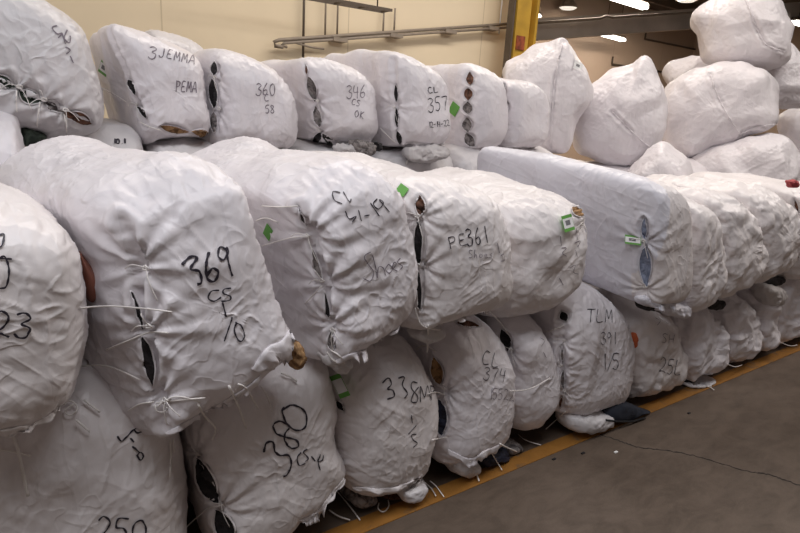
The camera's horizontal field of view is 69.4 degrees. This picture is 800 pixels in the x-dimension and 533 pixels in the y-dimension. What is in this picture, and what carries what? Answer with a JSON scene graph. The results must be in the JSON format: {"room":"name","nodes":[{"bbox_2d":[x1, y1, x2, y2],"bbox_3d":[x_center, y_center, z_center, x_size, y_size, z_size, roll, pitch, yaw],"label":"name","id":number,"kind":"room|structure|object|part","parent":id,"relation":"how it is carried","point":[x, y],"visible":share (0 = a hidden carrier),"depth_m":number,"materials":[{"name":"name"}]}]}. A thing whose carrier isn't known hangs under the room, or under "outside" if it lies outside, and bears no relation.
{"room":"warehouse","nodes":[
{"label":"warehouse","id":0,"kind":"room"},
{"bbox_2d":[46,0,508,117],"bbox_3d":[-3.217,-3.008,5.778,11.800,6.000,0.200,-7,18,-34],"label":"wall","id":1,"kind":"structure","parent":0,"point":[249,28],"depth_m":7.12,"materials":[{"name":"beige paint"}]},
{"bbox_2d":[273,23,506,48],"bbox_3d":[0.043,-3.163,7.855,3.791,0.764,0.148,-7,18,-34],"label":"conduit pipe","id":2,"kind":"object","parent":1,"relation":"attached to","point":[449,30],"visible":0.9,"depth_m":7.68,"materials":[{"name":"grey metal"}]},
{"bbox_2d":[302,0,304,57],"bbox_3d":[-1.170,-3.047,7.025,0.031,1.017,0.033,12,17,31],"label":"riser pipe","id":3,"kind":"object","parent":2,"relation":"attached to","point":[303,14],"visible":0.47,"depth_m":7.04,"materials":[{"name":"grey metal"}]},
{"bbox_2d":[324,3,326,34],"bbox_3d":[-0.918,-3.244,7.146,0.021,0.763,0.024,-7,18,-34],"label":"rod","id":4,"kind":"object","parent":2,"relation":"attached to","point":[325,3],"visible":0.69,"depth_m":7.19,"materials":[{"name":"grey metal"}]},
{"bbox_2d":[336,5,338,33],"bbox_3d":[-0.779,-3.263,7.240,0.021,0.703,0.024,-7,18,-34],"label":"rod","id":5,"kind":"object","parent":2,"relation":"attached to","point":[337,5],"visible":0.69,"depth_m":7.28,"materials":[{"name":"grey metal"}]},
{"bbox_2d":[382,13,384,30],"bbox_3d":[-0.217,-3.253,7.648,0.021,0.306,0.024,-7,18,-34],"label":"rod","id":6,"kind":"object","parent":2,"relation":"attached to","point":[383,13],"visible":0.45,"depth_m":7.64,"materials":[{"name":"grey metal"}]},
{"bbox_2d":[281,26,506,47],"bbox_3d":[0.108,-3.136,7.854,3.704,0.702,0.036,-7,18,-34],"label":"conduit pipe","id":7,"kind":"object","parent":2,"relation":"attached to","point":[284,43],"visible":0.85,"depth_m":7.58,"materials":[{"name":"grey metal"}]},
{"bbox_2d":[296,43,323,49],"bbox_3d":[-1.105,-2.712,7.110,0.381,0.052,0.024,-7,18,-34],"label":"conduit pipe","id":8,"kind":"object","parent":7,"relation":"attached to","point":[313,47],"visible":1,"depth_m":7.11,"materials":[{"name":"grey metal"}]},
{"bbox_2d":[393,8,395,29],"bbox_3d":[-0.072,-3.298,7.739,0.021,0.296,0.024,-7,18,-34],"label":"rod","id":9,"kind":"object","parent":2,"relation":"attached to","point":[394,8],"visible":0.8,"depth_m":7.72,"materials":[{"name":"grey metal"}]},
{"bbox_2d":[498,0,502,33],"bbox_3d":[1.529,-3.900,8.708,0.021,0.744,0.024,-7,18,-34],"label":"rod","id":10,"kind":"object","parent":2,"relation":"attached to","point":[501,0],"visible":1,"depth_m":8.72,"materials":[{"name":"white metal"}]},
{"bbox_2d":[187,337,799,532],"bbox_3d":[5.434,-0.172,8.941,29.000,0.100,20.000,-7,18,-34],"label":"floor","id":11,"kind":"structure","parent":0,"point":[750,421],"depth_m":2.99,"materials":[{"name":"concrete"}]},
{"bbox_2d":[0,358,187,532],"bbox_3d":[-1.318,0.665,2.157,0.880,0.960,1.230,-7,18,-34],"label":"bale","id":12,"kind":"object","parent":11,"relation":"on","point":[114,477],"visible":0.49,"depth_m":1.71,"materials":[{"name":"white plastic"}]},
{"bbox_2d":[0,183,171,496],"bbox_3d":[-1.209,0.165,1.667,1.014,0.841,0.606,14,18,36],"label":"bale","id":13,"kind":"object","parent":12,"relation":"on","point":[44,326],"visible":1,"depth_m":1.36,"materials":[{"name":"white"}]},
{"bbox_2d":[0,135,306,476],"bbox_3d":[-0.968,0.081,2.088,1.357,1.037,0.587,15,19,38],"label":"bale","id":14,"kind":"object","parent":12,"relation":"on","point":[172,231],"visible":0.77,"depth_m":1.65,"materials":[{"name":"white fabric"}]},
{"bbox_2d":[179,357,360,532],"bbox_3d":[-0.689,0.609,2.551,0.757,0.936,1.404,-7,18,-34],"label":"bale","id":15,"kind":"object","parent":11,"relation":"on","point":[268,461],"visible":0.47,"depth_m":2.12,"materials":[{"name":"white"}]},
{"bbox_2d":[190,136,417,373],"bbox_3d":[-0.472,-0.085,2.407,0.558,0.853,1.235,-9,19,-40],"label":"bale","id":16,"kind":"object","parent":15,"relation":"on","point":[334,236],"visible":0.75,"depth_m":1.97,"materials":[{"name":"white"}]},
{"bbox_2d":[327,331,443,511],"bbox_3d":[-0.309,0.595,2.900,0.606,0.830,1.170,-7,18,-34],"label":"bale","id":17,"kind":"object","parent":11,"relation":"on","point":[386,426],"visible":0.59,"depth_m":2.42,"materials":[{"name":"white"}]},
{"bbox_2d":[312,151,512,352],"bbox_3d":[-0.037,-0.064,2.673,0.660,0.893,1.122,-7,18,-34],"label":"bale","id":18,"kind":"object","parent":17,"relation":"on","point":[462,244],"visible":0.57,"depth_m":2.21,"materials":[{"name":"white plastic"}]},
{"bbox_2d":[394,315,523,480],"bbox_3d":[0.149,0.513,3.196,0.871,0.889,1.196,-7,18,-34],"label":"bale","id":19,"kind":"object","parent":11,"relation":"on","point":[471,373],"visible":0.46,"depth_m":2.69,"materials":[{"name":"white plastic"}]},
{"bbox_2d":[475,311,560,444],"bbox_3d":[0.402,0.497,3.375,0.565,0.845,1.154,-7,18,-34],"label":"bale","id":20,"kind":"object","parent":11,"relation":"on","point":[530,353],"visible":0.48,"depth_m":2.96},
{"bbox_2d":[424,166,587,317],"bbox_3d":[0.432,-0.151,3.080,0.627,0.711,1.092,-10,20,-41],"label":"bale","id":21,"kind":"object","parent":20,"relation":"on","point":[548,236],"visible":0.55,"depth_m":2.68,"materials":[{"name":"white fabric"}]},
{"bbox_2d":[502,0,539,77],"bbox_3d":[1.810,-3.457,8.607,0.518,6.000,0.170,-7,18,-34],"label":"steel column","id":22,"kind":"structure","parent":11,"relation":"on","point":[522,18],"depth_m":8.51,"materials":[{"name":"yellow metal"}]},
{"bbox_3d":[1.777,-3.302,8.536,0.166,0.192,0.020,-7,18,-34],"label":"warning plate","id":23,"kind":"part","parent":22,"relation":"part of","materials":[{"name":"red metal"}]},
{"bbox_2d":[323,342,799,532],"bbox_3d":[6.594,0.314,7.151,28.800,0.004,0.090,-7,18,-34],"label":"floor line","id":24,"kind":"object","parent":11,"relation":"on","point":[371,521],"depth_m":3.06,"materials":[{"name":"yellow paint"}]},
{"bbox_2d":[602,401,650,422],"bbox_3d":[1.378,0.874,3.542,0.539,0.158,0.122,-7,18,-34],"label":"cloth","id":25,"kind":"object","parent":24,"relation":"on","point":[625,412],"visible":0.86,"depth_m":3.47,"materials":[{"name":"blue fabric"}]},
{"bbox_2d":[528,282,634,434],"bbox_3d":[0.869,0.416,3.659,0.836,0.923,1.133,-7,18,-34],"label":"bale","id":26,"kind":"object","parent":11,"relation":"on","point":[591,342],"visible":0.44,"depth_m":3.16,"materials":[{"name":"white fabric"}]},
{"bbox_2d":[477,146,692,318],"bbox_3d":[1.113,-0.221,3.525,0.713,0.914,1.304,-11,20,-43],"label":"bale","id":27,"kind":"object","parent":26,"relation":"on","point":[639,231],"visible":0.66,"depth_m":3.07,"materials":[{"name":"white fabric"}]},
{"bbox_2d":[582,281,687,397],"bbox_3d":[1.394,0.420,4.066,0.866,0.770,1.144,-7,18,-34],"label":"bale","id":28,"kind":"object","parent":11,"relation":"on","point":[661,361],"visible":0.34,"depth_m":3.58},
{"bbox_2d":[680,196,727,311],"bbox_3d":[1.503,-0.161,3.772,0.597,0.797,1.133,-7,18,-34],"label":"bale","id":29,"kind":"object","parent":28,"relation":"on","point":[710,273],"visible":0.23,"depth_m":3.33,"materials":[{"name":"white fabric"}]},
{"bbox_2d":[658,308,729,389],"bbox_3d":[1.878,0.407,4.407,0.762,0.676,1.177,-7,18,-34],"label":"bale","id":30,"kind":"object","parent":11,"relation":"on","point":[705,342],"visible":0.3,"depth_m":3.92},
{"bbox_2d":[652,179,768,310],"bbox_3d":[1.861,-0.167,4.034,0.822,0.869,1.171,-7,18,-34],"label":"bale","id":31,"kind":"object","parent":30,"relation":"on","point":[742,235],"visible":0.33,"depth_m":3.53},
{"bbox_2d":[600,434,799,484],"bbox_3d":[1.724,1.076,3.175,0.670,0.001,1.055,-7,18,-34],"label":"crack","id":32,"kind":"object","parent":11,"relation":"on","point":[600,434],"depth_m":3.20,"materials":[{"name":"black concrete"}]},
{"bbox_2d":[708,294,763,366],"bbox_3d":[2.297,0.340,4.736,0.773,0.686,1.186,-7,18,-34],"label":"bale","id":33,"kind":"object","parent":11,"relation":"on","point":[739,319],"visible":0.3,"depth_m":4.24},
{"bbox_2d":[735,288,781,350],"bbox_3d":[2.651,0.315,4.977,0.598,0.652,1.186,-7,18,-34],"label":"bale","id":34,"kind":"object","parent":11,"relation":"on","point":[768,315],"visible":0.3,"depth_m":4.48},
{"bbox_2d":[750,279,799,345],"bbox_3d":[3.208,0.175,5.300,2.017,0.821,1.245,-7,18,-34],"label":"bale","id":35,"kind":"object","parent":11,"relation":"on","point":[787,295],"visible":0.23,"depth_m":4.69,"materials":[{"name":"white fabric"}]},
{"bbox_2d":[647,174,799,285],"bbox_3d":[2.447,-0.267,4.409,1.187,0.823,1.143,-7,18,-34],"label":"bale","id":36,"kind":"object","parent":35,"relation":"on","point":[779,222],"visible":0.44,"depth_m":3.81},
{"bbox_2d":[688,171,799,279],"bbox_3d":[2.957,-0.369,4.796,1.644,0.846,1.133,-7,18,-34],"label":"bale","id":37,"kind":"object","parent":35,"relation":"on","point":[788,190],"visible":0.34,"depth_m":4.41,"materials":[{"name":"white plastic"}]},
{"bbox_3d":[-0.675,0.243,4.156,0.537,0.830,1.181,-7,18,-34],"label":"bale","id":38,"kind":"object","parent":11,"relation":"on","visible":0},
{"bbox_2d":[288,138,381,155],"bbox_3d":[-0.621,-0.482,3.939,0.569,0.837,1.247,-7,18,-34],"label":"bale","id":39,"kind":"object","parent":38,"relation":"on","point":[357,145],"visible":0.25,"depth_m":3.44,"materials":[{"name":"grey plastic"}]},
{"bbox_2d":[262,57,377,144],"bbox_3d":[-0.547,-1.049,3.769,0.590,0.570,1.242,-7,18,-34],"label":"bale","id":40,"kind":"object","parent":39,"relation":"on","point":[336,103],"visible":0.67,"depth_m":3.40,"materials":[{"name":"white plastic"}]},
{"bbox_3d":[0.716,0.076,5.106,0.713,0.828,1.154,-7,18,-34],"label":"bale","id":41,"kind":"object","parent":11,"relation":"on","visible":0},
{"bbox_2d":[497,146,552,153],"bbox_3d":[0.762,-0.653,4.907,0.743,0.831,1.210,-7,18,-34],"label":"bale","id":42,"kind":"object","parent":41,"relation":"on","point":[539,149],"visible":0.02,"depth_m":4.51},
{"bbox_2d":[498,77,549,147],"bbox_3d":[0.712,-1.229,4.649,0.582,0.567,1.027,-7,18,-34],"label":"bale","id":43,"kind":"object","parent":42,"relation":"on","point":[527,103],"visible":0.35,"depth_m":4.24},
{"bbox_3d":[-1.876,0.505,2.889,0.200,0.833,1.168,-7,18,-34],"label":"bale","id":44,"kind":"object","parent":11,"relation":"on","visible":0},
{"bbox_2d":[0,111,24,164],"bbox_3d":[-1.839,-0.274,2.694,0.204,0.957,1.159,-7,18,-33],"label":"bale","id":45,"kind":"object","parent":44,"relation":"on","point":[11,138],"visible":0.11,"depth_m":2.23},
{"bbox_3d":[-1.770,0.376,3.407,0.514,0.829,1.183,-7,18,-34],"label":"bale","id":46,"kind":"object","parent":11,"relation":"on","visible":0},
{"bbox_2d":[21,118,143,150],"bbox_3d":[-1.701,-0.363,3.165,0.545,0.901,1.256,-5,17,-29],"label":"bale","id":47,"kind":"object","parent":46,"relation":"on","point":[111,132],"visible":0.18,"depth_m":2.77,"materials":[{"name":"white"}]},
{"bbox_2d":[0,0,103,137],"bbox_3d":[-1.795,-0.965,2.725,0.646,0.705,1.141,-8,18,-36],"label":"bale","id":48,"kind":"object","parent":47,"relation":"on","point":[49,79],"visible":0.94,"depth_m":2.35,"materials":[{"name":"white plastic"}]},
{"bbox_3d":[-1.414,0.341,3.643,0.442,0.818,1.168,-7,18,-34],"label":"bale","id":49,"kind":"object","parent":11,"relation":"on","visible":0},
{"bbox_2d":[142,138,211,153],"bbox_3d":[-1.374,-0.382,3.454,0.474,0.840,1.182,-7,18,-34],"label":"bale","id":50,"kind":"object","parent":49,"relation":"on","point":[188,145],"visible":0.04,"depth_m":3.01},
{"bbox_2d":[89,24,209,144],"bbox_3d":[-1.440,-1.004,3.242,0.537,0.581,1.127,-7,18,-34],"label":"bale","id":51,"kind":"object","parent":50,"relation":"on","point":[154,86],"visible":0.94,"depth_m":2.84,"materials":[{"name":"white plastic"}]},
{"bbox_2d":[536,0,695,160],"bbox_3d":[4.757,-6.081,19.216,17.400,6.000,0.200,-7,18,-34],"label":"wall","id":52,"kind":"structure","parent":0,"point":[596,53],"depth_m":20.63,"materials":[{"name":"beige paint"}]},
{"bbox_2d":[611,57,661,72],"bbox_3d":[9.021,-7.536,21.658,3.507,0.280,0.070,-7,18,-34],"label":"handrail","id":53,"kind":"object","parent":52,"relation":"attached to","point":[612,63],"visible":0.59,"depth_m":20.85,"materials":[{"name":"brown metal"}]},
{"bbox_2d":[644,33,695,49],"bbox_3d":[10.578,-8.720,22.417,3.686,0.280,0.070,-7,18,-34],"label":"wall rail","id":54,"kind":"object","parent":52,"relation":"attached to","point":[645,38],"visible":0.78,"depth_m":22.20,"materials":[{"name":"brown metal"}]},
{"bbox_2d":[648,0,799,10],"bbox_3d":[5.781,-6.061,7.388,29.000,0.100,20.000,-7,18,-34],"label":"ceiling","id":55,"kind":"structure","parent":0,"point":[699,2],"depth_m":20.23,"materials":[{"name":"paint"}]},
{"bbox_2d":[309,0,392,12],"bbox_3d":[-0.882,-4.439,5.993,2.000,3.080,0.204,-7,18,-34],"label":"cable tray","id":56,"kind":"object","parent":55,"relation":"hanging from","point":[350,4],"visible":1,"depth_m":6.69,"materials":[{"name":"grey metal"}]},
{"bbox_2d":[559,0,577,10],"bbox_3d":[5.344,-8.512,18.236,0.600,0.740,0.600,-7,18,-34],"label":"lamp","id":57,"kind":"object","parent":55,"relation":"hanging from","point":[567,5],"visible":1,"depth_m":18.12,"materials":[{"name":"white"}]},
{"bbox_2d":[602,0,625,40],"bbox_3d":[7.037,-8.215,18.883,1.494,1.450,0.240,-10,20,-42],"label":"strip light","id":58,"kind":"object","parent":55,"relation":"hanging from","point":[614,37],"visible":0.51,"depth_m":19.10,"materials":[{"name":"white metal"}]},
{"bbox_2d":[611,0,648,9],"bbox_3d":[6.234,-7.580,15.511,1.638,1.050,0.240,-9,19,-38],"label":"strip light","id":59,"kind":"object","parent":55,"relation":"hanging from","point":[638,4],"visible":1,"depth_m":15.70,"materials":[{"name":"white metal"}]},
{"bbox_2d":[641,0,698,9],"bbox_3d":[5.842,-8.408,17.127,16.900,0.280,0.140,-7,18,-34],"label":"joist","id":60,"kind":"object","parent":55,"relation":"attached to","point":[672,4],"visible":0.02,"depth_m":19.31,"materials":[{"name":"brown metal"}]},
{"bbox_2d":[676,0,697,2],"bbox_3d":[8.073,-7.797,16.137,0.600,0.740,0.600,-7,18,-34],"label":"lamp","id":61,"kind":"object","parent":55,"relation":"hanging from","point":[681,1],"visible":1,"depth_m":16.22,"materials":[{"name":"white"}]},
{"bbox_2d":[791,13,799,25],"bbox_3d":[11.271,-7.300,15.965,1.057,1.250,0.240,-6,17,-32],"label":"strip light","id":62,"kind":"object","parent":55,"relation":"hanging from","point":[796,20],"visible":0.78,"depth_m":15.81,"materials":[{"name":"white metal"}]},
{"bbox_3d":[7.884,-7.540,14.292,16.900,0.280,0.140,-7,18,-34],"label":"joist","id":63,"kind":"object","parent":55,"relation":"attached to","visible":0},
{"bbox_2d":[536,2,799,40],"bbox_3d":[7.798,-6.500,15.171,10.933,2.146,0.300,-2,16,-18],"label":"ceiling beam","id":64,"kind":"structure","parent":63,"relation":"attached to","point":[606,26],"depth_m":14.37,"materials":[{"name":"grey metal"}]},
{"bbox_2d":[538,11,693,23],"bbox_3d":[5.342,-5.995,13.885,4.590,0.756,0.166,-1,15,-17],"label":"ceiling pipe","id":65,"kind":"object","parent":64,"relation":"attached to","point":[687,12],"visible":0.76,"depth_m":13.75,"materials":[{"name":"grey metal"}]},
{"bbox_2d":[693,25,799,135],"bbox_3d":[17.495,-4.526,16.169,0.200,6.000,19.800,-7,18,-34],"label":"wall","id":66,"kind":"structure","parent":0,"point":[795,40],"depth_m":21.05,"materials":[{"name":"beige paint"}]},
{"bbox_3d":[0.258,0.128,4.788,0.554,0.837,1.163,-7,18,-34],"label":"bale","id":67,"kind":"object","parent":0,"visible":0},
{"bbox_2d":[442,143,480,169],"bbox_3d":[0.305,-0.584,4.600,0.552,0.838,1.198,-7,18,-34],"label":"bale","id":68,"kind":"object","parent":67,"relation":"on","point":[462,157],"visible":0.02,"depth_m":4.05},
{"bbox_2d":[425,63,507,148],"bbox_3d":[0.368,-1.214,4.458,0.452,0.639,1.142,-7,18,-34],"label":"bale","id":69,"kind":"object","parent":68,"relation":"on","point":[477,98],"visible":0.52,"depth_m":4.03,"materials":[{"name":"white plastic"}]},
{"bbox_3d":[1.212,-0.051,5.877,1.016,0.736,1.234,-7,18,-34],"label":"bale","id":70,"kind":"object","parent":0,"visible":0},
{"bbox_3d":[1.249,-0.710,5.704,1.015,0.786,1.215,-7,18,-34],"label":"bale","id":71,"kind":"object","parent":70,"relation":"on","visible":0},
{"bbox_2d":[502,38,593,153],"bbox_3d":[1.389,-1.593,5.519,0.869,1.060,0.870,5,15,5],"label":"sack","id":72,"kind":"object","parent":71,"relation":"on","point":[553,66],"visible":0.61,"depth_m":5.13,"materials":[{"name":"white plastic"}]},
{"bbox_3d":[2.072,-0.109,6.348,1.050,0.707,1.225,-7,18,-34],"label":"bale","id":73,"kind":"object","parent":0,"visible":0},
{"bbox_2d":[579,160,631,171],"bbox_3d":[2.108,-0.744,6.180,1.068,0.767,1.236,-7,18,-34],"label":"bale","id":74,"kind":"object","parent":73,"relation":"on","point":[623,168],"visible":0.05,"depth_m":5.82},
{"bbox_2d":[572,55,667,165],"bbox_3d":[2.242,-1.573,5.895,0.902,1.080,0.894,9,16,21],"label":"sack","id":75,"kind":"object","parent":74,"relation":"on","point":[626,115],"visible":0.84,"depth_m":5.55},
{"bbox_2d":[628,141,692,176],"bbox_3d":[2.383,-0.901,5.306,0.555,0.485,0.826,12,17,29],"label":"sack","id":76,"kind":"object","parent":74,"relation":"on","point":[661,157],"visible":0.65,"depth_m":5.03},
{"bbox_3d":[3.074,-0.218,6.907,1.277,0.746,1.217,-7,18,-34],"label":"bale","id":77,"kind":"object","parent":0,"visible":0},
{"bbox_2d":[687,157,706,172],"bbox_3d":[3.105,-0.883,6.731,1.274,0.806,1.242,-7,18,-34],"label":"bale","id":78,"kind":"object","parent":77,"relation":"on","point":[697,167],"visible":0.02,"depth_m":6.07},
{"bbox_2d":[662,61,778,157],"bbox_3d":[3.511,-1.731,6.450,1.231,1.068,0.972,11,16,26],"label":"sack","id":79,"kind":"object","parent":78,"relation":"on","point":[721,102],"visible":0.82,"depth_m":6.06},
{"bbox_2d":[690,0,794,69],"bbox_3d":[3.842,-2.649,6.529,1.076,0.806,0.952,12,17,30],"label":"sack","id":80,"kind":"object","parent":79,"relation":"on","point":[759,33],"visible":0.93,"depth_m":6.19,"materials":[{"name":"white plastic"}]},
{"bbox_2d":[691,133,799,180],"bbox_3d":[3.693,-1.108,6.315,1.187,0.722,0.965,12,17,30],"label":"sack","id":81,"kind":"object","parent":78,"relation":"on","point":[772,155],"visible":0.44,"depth_m":5.90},
{"bbox_3d":[3.959,-0.486,7.836,1.232,0.891,1.215,-7,18,-34],"label":"bale","id":82,"kind":"object","parent":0,"visible":0},
{"bbox_3d":[4.004,-1.283,7.636,1.233,0.958,1.236,-7,18,-34],"label":"bale","id":83,"kind":"object","parent":82,"relation":"on","visible":0},
{"bbox_2d":[662,55,707,84],"bbox_3d":[3.861,-2.163,7.427,1.007,1.035,0.815,10,16,24],"label":"sack","id":84,"kind":"object","parent":83,"relation":"on","point":[672,70],"visible":0.11,"depth_m":7.22,"materials":[{"name":"white plastic"}]},
{"bbox_2d":[767,43,799,108],"bbox_3d":[4.514,-2.316,6.974,0.831,0.797,0.856,13,18,33],"label":"sack","id":85,"kind":"object","parent":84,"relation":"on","point":[787,76],"visible":0.32,"depth_m":6.59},
{"bbox_3d":[5.101,-0.455,8.232,1.440,0.760,1.226,-7,18,-34],"label":"bale","id":86,"kind":"object","parent":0,"visible":0},
{"bbox_3d":[5.130,-1.138,8.050,1.439,0.813,1.225,-7,18,-34],"label":"bale","id":87,"kind":"object","parent":86,"relation":"on","visible":0},
{"bbox_2d":[777,108,799,151],"bbox_3d":[5.508,-1.789,7.725,0.866,0.775,0.892,13,18,33],"label":"sack","id":88,"kind":"object","parent":87,"relation":"on","point":[788,125],"visible":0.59,"depth_m":7.57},
{"bbox_3d":[-1.818,0.073,4.675,0.590,0.764,0.814,-7,18,-34],"label":"bale","id":89,"kind":"object","parent":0,"visible":0},
{"bbox_3d":[-1.770,-0.643,4.490,0.617,0.806,0.833,-7,18,-34],"label":"bale","id":90,"kind":"object","parent":89,"relation":"on","visible":0},
{"bbox_2d":[145,29,202,53],"bbox_3d":[-1.735,-1.331,4.308,0.539,0.761,0.933,-7,18,-34],"label":"bale","id":91,"kind":"object","parent":90,"relation":"on","point":[187,44],"visible":0.06,"depth_m":3.95},
{"bbox_3d":[-1.076,0.290,3.886,0.503,0.831,1.188,-7,18,-34],"label":"bale","id":92,"kind":"object","parent":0,"visible":0},
{"bbox_3d":[-1.030,-0.403,3.703,0.518,0.824,1.166,-7,18,-34],"label":"bale","id":93,"kind":"object","parent":92,"relation":"on","visible":0},
{"bbox_2d":[193,48,297,148],"bbox_3d":[-1.034,-0.997,3.516,0.556,0.567,1.116,-7,18,-34],"label":"bale","id":94,"kind":"object","parent":93,"relation":"on","point":[245,96],"visible":0.59,"depth_m":3.08},
{"bbox_3d":[-0.210,0.190,4.468,0.732,0.826,1.160,-7,18,-34],"label":"bale","id":95,"kind":"object","parent":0,"visible":0},
{"bbox_2d":[371,143,452,171],"bbox_3d":[-0.134,-0.529,4.257,0.741,0.839,1.272,-7,18,-34],"label":"bale","id":96,"kind":"object","parent":95,"relation":"on","point":[421,158],"visible":0.19,"depth_m":3.71,"materials":[{"name":"grey plastic"}]},
{"bbox_2d":[324,49,450,164],"bbox_3d":[-0.186,-1.146,4.118,0.515,0.714,1.391,-7,18,-34],"label":"bale","id":97,"kind":"object","parent":96,"relation":"on","point":[412,101],"visible":0.62,"depth_m":3.59,"materials":[{"name":"white"}]}
]}

